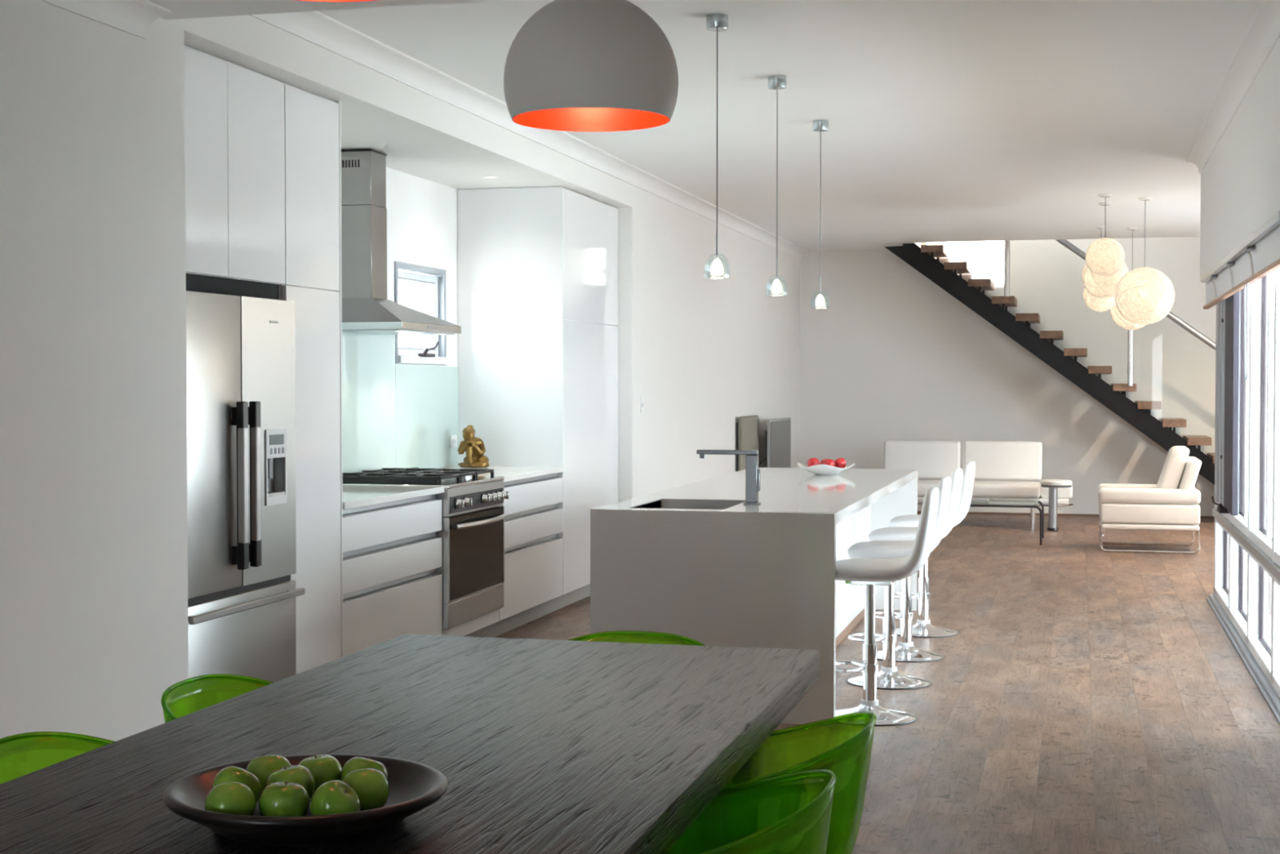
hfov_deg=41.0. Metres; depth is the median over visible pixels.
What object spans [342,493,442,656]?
base cabinet
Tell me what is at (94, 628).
wall
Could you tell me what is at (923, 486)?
seat cushion
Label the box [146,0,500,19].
ceiling
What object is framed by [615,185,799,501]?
wall
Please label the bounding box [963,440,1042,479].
cushion
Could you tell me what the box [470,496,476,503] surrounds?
knob
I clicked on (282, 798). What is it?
apple
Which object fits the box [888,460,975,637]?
bar stool
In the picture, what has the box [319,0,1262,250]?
ceiling
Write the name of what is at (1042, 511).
coffee table
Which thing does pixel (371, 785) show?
apple
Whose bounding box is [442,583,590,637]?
kickboard
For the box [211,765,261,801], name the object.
apple
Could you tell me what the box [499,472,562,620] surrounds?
base cabinet
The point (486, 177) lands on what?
recessed light
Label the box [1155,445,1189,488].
cushion
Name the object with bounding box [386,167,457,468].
wall
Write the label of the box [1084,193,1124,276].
globe pendant
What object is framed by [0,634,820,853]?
dining table
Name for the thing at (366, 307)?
range hood
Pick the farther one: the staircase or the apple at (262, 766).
the staircase
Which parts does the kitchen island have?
panel, panel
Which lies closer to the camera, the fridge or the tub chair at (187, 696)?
the tub chair at (187, 696)
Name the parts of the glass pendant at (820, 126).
bulb, cord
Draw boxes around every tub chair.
[0,731,114,783]
[160,673,274,722]
[568,630,706,645]
[665,768,836,853]
[724,711,876,853]
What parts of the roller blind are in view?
pull cord, pull cord, bead chain, pull cord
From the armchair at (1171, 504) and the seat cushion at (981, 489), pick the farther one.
the seat cushion at (981, 489)
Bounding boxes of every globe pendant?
[1081,202,1128,298]
[1082,226,1115,311]
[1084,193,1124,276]
[1110,226,1145,329]
[1114,196,1174,324]
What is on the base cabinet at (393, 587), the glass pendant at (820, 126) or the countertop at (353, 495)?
the countertop at (353, 495)
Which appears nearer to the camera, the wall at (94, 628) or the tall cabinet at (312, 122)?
the wall at (94, 628)
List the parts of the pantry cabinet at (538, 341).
panel, door, door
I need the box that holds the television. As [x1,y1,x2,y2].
[758,417,791,467]
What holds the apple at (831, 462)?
in the fruit bowl at (819, 469)
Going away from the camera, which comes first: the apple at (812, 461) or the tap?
the tap
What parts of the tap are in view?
spout, post, lever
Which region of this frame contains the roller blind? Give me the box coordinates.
[1201,210,1279,380]
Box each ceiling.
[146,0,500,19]
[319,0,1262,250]
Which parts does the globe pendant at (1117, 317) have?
woven globe, cord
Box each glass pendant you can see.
[706,13,728,275]
[768,75,786,293]
[813,120,828,306]
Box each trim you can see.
[39,0,170,39]
[249,11,808,259]
[1186,0,1279,173]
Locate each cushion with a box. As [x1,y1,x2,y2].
[883,440,960,479]
[917,480,939,496]
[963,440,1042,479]
[971,480,1040,498]
[1098,500,1102,518]
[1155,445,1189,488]
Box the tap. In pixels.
[696,449,760,504]
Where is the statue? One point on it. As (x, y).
(474, 448)
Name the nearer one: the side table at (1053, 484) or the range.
the range
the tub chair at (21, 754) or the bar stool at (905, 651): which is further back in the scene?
the bar stool at (905, 651)
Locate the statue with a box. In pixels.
[457,424,488,467]
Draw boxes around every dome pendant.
[294,0,377,2]
[503,0,678,132]
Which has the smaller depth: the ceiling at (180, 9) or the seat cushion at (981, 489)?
the ceiling at (180, 9)
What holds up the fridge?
on the floor
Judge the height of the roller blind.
0.681 m
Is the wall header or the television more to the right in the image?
the television
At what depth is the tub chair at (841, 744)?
3.56 m
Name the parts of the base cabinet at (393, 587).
finger rail, finger rail, finger rail, drawer, drawer, drawer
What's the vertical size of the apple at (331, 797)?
0.076 m
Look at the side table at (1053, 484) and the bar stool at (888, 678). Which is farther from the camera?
the side table at (1053, 484)
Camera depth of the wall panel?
15.96 m
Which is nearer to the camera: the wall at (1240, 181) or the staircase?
the wall at (1240, 181)
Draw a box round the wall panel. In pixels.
[736,415,759,471]
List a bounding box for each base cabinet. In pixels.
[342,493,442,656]
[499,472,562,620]
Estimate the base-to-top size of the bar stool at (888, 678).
1.002 m
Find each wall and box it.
[0,0,188,741]
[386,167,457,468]
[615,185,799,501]
[800,236,1216,515]
[1200,37,1279,281]
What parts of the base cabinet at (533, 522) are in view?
drawer, finger rail, drawer, finger rail, finger rail, drawer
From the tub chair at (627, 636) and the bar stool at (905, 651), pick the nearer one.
the tub chair at (627, 636)
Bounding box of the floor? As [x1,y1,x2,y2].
[493,512,1279,853]
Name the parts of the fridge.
door, handle mount, handle mount, freezer drawer, handle, handle, door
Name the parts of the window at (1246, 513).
rail, transom rail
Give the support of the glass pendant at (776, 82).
hanging from the ceiling at (948, 120)
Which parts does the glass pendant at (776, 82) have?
bulb, cord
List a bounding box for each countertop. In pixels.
[342,484,444,509]
[438,465,564,482]
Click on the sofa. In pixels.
(932, 460)
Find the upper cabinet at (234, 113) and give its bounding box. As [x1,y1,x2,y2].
[184,44,284,299]
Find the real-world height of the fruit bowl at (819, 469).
0.070 m
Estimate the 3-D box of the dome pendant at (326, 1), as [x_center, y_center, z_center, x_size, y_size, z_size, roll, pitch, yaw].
[-0.534,-1.040,2.817,0.434,0.589,0.434,0,2,14]
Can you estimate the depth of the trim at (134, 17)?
5.61 m
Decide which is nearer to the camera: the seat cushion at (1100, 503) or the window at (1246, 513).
the window at (1246, 513)
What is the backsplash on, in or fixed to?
attached to the wall at (422, 214)
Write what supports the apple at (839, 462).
in the fruit bowl at (819, 469)
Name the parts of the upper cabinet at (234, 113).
door, vent panel, door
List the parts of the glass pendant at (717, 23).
bulb, cord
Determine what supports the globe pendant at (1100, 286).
hanging from the ceiling at (948, 120)
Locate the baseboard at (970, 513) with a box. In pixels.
[917,511,1214,518]
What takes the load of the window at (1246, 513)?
in the wall at (1240, 181)
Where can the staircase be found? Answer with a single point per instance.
(994, 311)
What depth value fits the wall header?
8.51 m
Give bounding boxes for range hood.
[341,149,461,334]
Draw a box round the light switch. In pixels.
[640,396,644,412]
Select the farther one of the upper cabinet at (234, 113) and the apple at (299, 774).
the upper cabinet at (234, 113)
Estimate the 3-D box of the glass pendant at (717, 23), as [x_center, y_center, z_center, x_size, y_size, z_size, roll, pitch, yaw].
[0.316,-1.144,7.003,0.104,1.070,0.104,1,2,37]
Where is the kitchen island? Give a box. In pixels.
[590,466,917,724]
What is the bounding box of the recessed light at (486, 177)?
[482,176,497,178]
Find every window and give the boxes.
[394,261,447,364]
[1206,267,1279,724]
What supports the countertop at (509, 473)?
on the base cabinet at (533, 522)
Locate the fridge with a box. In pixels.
[186,290,305,682]
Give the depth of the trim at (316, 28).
8.84 m
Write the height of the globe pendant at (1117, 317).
0.987 m
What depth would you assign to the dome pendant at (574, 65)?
4.08 m
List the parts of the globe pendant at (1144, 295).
woven globe, cord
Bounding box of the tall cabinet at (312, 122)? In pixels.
[278,81,343,674]
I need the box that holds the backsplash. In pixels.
[342,331,458,472]
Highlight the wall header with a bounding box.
[183,15,631,207]
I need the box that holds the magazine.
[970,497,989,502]
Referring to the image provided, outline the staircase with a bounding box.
[884,239,1215,484]
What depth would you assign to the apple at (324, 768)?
2.76 m
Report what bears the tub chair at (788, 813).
on the floor
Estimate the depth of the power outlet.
10.94 m
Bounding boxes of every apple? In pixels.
[204,782,256,815]
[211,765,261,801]
[246,754,291,796]
[258,781,310,816]
[266,764,315,800]
[298,755,342,791]
[310,780,360,815]
[340,756,388,781]
[342,768,389,810]
[807,457,819,466]
[822,458,835,466]
[834,457,846,467]
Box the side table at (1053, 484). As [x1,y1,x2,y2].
[1040,479,1072,530]
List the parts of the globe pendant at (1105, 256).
woven globe, cord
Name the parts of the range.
wok trim, hob plate, handle post, knob, burner, control panel, drawer, oven door, door handle, knob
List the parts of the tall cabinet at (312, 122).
door, door, panel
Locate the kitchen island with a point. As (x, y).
(708, 566)
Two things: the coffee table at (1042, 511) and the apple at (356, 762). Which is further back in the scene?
the coffee table at (1042, 511)
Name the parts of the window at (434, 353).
sash, sill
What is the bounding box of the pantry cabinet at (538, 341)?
[457,186,618,595]
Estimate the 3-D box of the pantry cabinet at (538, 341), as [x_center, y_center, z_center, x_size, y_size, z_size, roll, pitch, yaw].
[-0.664,-0.245,11.614,0.706,2.597,1.357,0,2,14]
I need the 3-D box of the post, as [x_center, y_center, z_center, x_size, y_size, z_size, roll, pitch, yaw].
[4.007,-0.075,10.779,0.094,2.700,0.094,0,2,14]
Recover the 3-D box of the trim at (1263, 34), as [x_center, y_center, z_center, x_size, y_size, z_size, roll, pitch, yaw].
[2.884,-1.663,8.243,0.095,0.095,6.720,0,2,14]
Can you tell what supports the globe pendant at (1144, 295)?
hanging from the ceiling at (948, 120)
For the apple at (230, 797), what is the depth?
2.59 m
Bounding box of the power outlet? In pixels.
[449,435,457,447]
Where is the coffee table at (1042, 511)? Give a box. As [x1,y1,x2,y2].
[969,498,1044,545]
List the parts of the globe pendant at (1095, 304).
woven globe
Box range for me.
[342,466,508,629]
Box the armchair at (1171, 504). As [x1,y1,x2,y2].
[1097,445,1201,554]
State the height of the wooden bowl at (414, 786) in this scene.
0.062 m
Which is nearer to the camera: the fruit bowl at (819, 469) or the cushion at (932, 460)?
the fruit bowl at (819, 469)
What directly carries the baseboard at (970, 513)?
attached to the wall at (889, 353)
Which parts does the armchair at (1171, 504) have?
sled frame, armrest, armrest, sled frame, panel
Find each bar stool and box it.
[835,486,939,726]
[846,475,951,689]
[868,467,962,662]
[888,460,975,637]
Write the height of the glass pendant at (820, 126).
1.070 m
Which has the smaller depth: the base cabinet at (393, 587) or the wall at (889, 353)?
the base cabinet at (393, 587)
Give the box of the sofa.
[883,440,1073,528]
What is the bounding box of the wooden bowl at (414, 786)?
[163,753,448,845]
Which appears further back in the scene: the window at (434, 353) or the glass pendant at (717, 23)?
the window at (434, 353)
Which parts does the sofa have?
frame, chrome rail, leg, leg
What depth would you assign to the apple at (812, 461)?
10.29 m
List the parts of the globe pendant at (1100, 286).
woven globe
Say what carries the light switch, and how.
attached to the wall at (704, 351)
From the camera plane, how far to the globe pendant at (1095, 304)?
16.28 m
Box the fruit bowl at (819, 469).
[797,462,854,475]
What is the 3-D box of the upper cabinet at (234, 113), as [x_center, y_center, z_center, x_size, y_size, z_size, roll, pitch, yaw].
[-1.927,-0.963,6.667,0.700,0.906,0.988,0,2,14]
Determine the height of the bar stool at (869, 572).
1.002 m
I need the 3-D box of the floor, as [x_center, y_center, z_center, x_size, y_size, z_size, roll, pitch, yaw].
[1.743,1.301,8.209,7.090,0.120,21.900,0,2,14]

